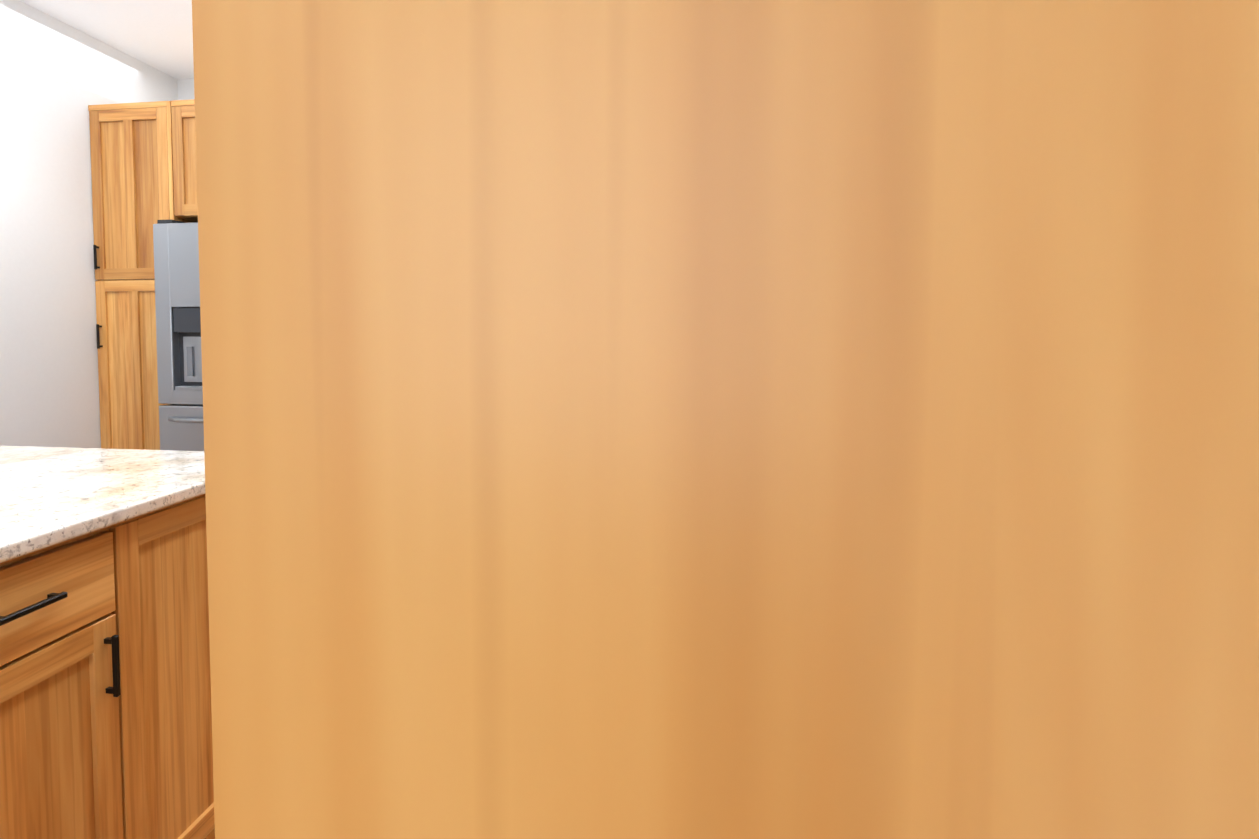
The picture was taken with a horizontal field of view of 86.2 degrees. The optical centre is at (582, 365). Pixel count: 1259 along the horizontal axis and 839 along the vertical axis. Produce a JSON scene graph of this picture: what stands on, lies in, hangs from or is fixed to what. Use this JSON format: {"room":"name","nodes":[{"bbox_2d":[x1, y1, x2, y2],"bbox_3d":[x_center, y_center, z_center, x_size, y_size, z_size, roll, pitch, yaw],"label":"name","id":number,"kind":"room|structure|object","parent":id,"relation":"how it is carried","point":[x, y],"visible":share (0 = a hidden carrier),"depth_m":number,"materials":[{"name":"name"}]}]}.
{"room":"kitchen","nodes":[
{"label":"kitchen","id":0,"kind":"room"},
{"bbox_2d":[0,0,177,447],"bbox_3d":[-2.710,-0.308,3.360,0.120,2.850,1.800,0,3,8],"label":"wall","id":1,"kind":"structure","parent":0,"point":[57,77],"depth_m":3.34,"materials":[{"name":"paint"}]},
{"bbox_2d":[19,0,193,79],"bbox_3d":[-2.163,-1.627,0.331,5.935,0.080,7.900,0,3,8],"label":"ceiling","id":2,"kind":"structure","parent":0,"point":[157,34],"depth_m":3.44,"materials":[{"name":"paint"}]},
{"bbox_2d":[177,79,193,99],"bbox_3d":[-1.606,-0.348,4.182,5.935,2.850,0.150,0,3,8],"label":"wall","id":3,"kind":"structure","parent":0,"point":[185,89],"depth_m":4.17,"materials":[{"name":"paint"}]},
{"bbox_2d":[205,828,214,838],"bbox_3d":[-2.163,1.289,0.473,5.935,0.060,7.900,0,3,8],"label":"floor","id":4,"kind":"structure","parent":0,"point":[211,835],"depth_m":1.71,"materials":[{"name":"brown wood"}]},
{"bbox_2d":[0,490,214,838],"bbox_3d":[-1.745,0.807,0.707,1.329,0.882,2.870,0,3,8],"label":"kitchen island","id":5,"kind":"object","parent":4,"relation":"on","point":[105,710],"depth_m":1.41,"materials":[{"name":"brown wood"}]},
{"bbox_2d":[0,446,204,557],"bbox_3d":[-1.759,0.348,0.686,1.361,0.032,2.930,0,3,8],"label":"island countertop","id":6,"kind":"structure","parent":5,"relation":"on","point":[47,493],"depth_m":1.61,"materials":[{"name":"white stone"}]},
{"bbox_2d":[88,99,197,449],"bbox_3d":[-1.868,-0.145,3.810,1.414,2.480,0.676,0,3,8],"label":"cabinet","id":7,"kind":"object","parent":4,"relation":"on","point":[143,168],"visible":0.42,"depth_m":3.56,"materials":[{"name":"brown wood"}]},
{"bbox_2d":[153,219,203,450],"bbox_3d":[-1.657,0.173,3.684,0.902,1.833,0.839,0,3,8],"label":"refrigerator","id":8,"kind":"object","parent":4,"relation":"on","point":[178,316],"visible":0.25,"depth_m":3.38,"materials":[{"name":"grey metal"}]},
{"bbox_2d":[192,0,1258,838],"bbox_3d":[0.313,0.017,0.496,0.656,2.480,0.910,0,3,8],"label":"tall cabinet","id":9,"kind":"object","parent":4,"relation":"on","point":[730,418],"visible":1,"depth_m":0.08,"materials":[{"name":"brown wood"}]}
]}

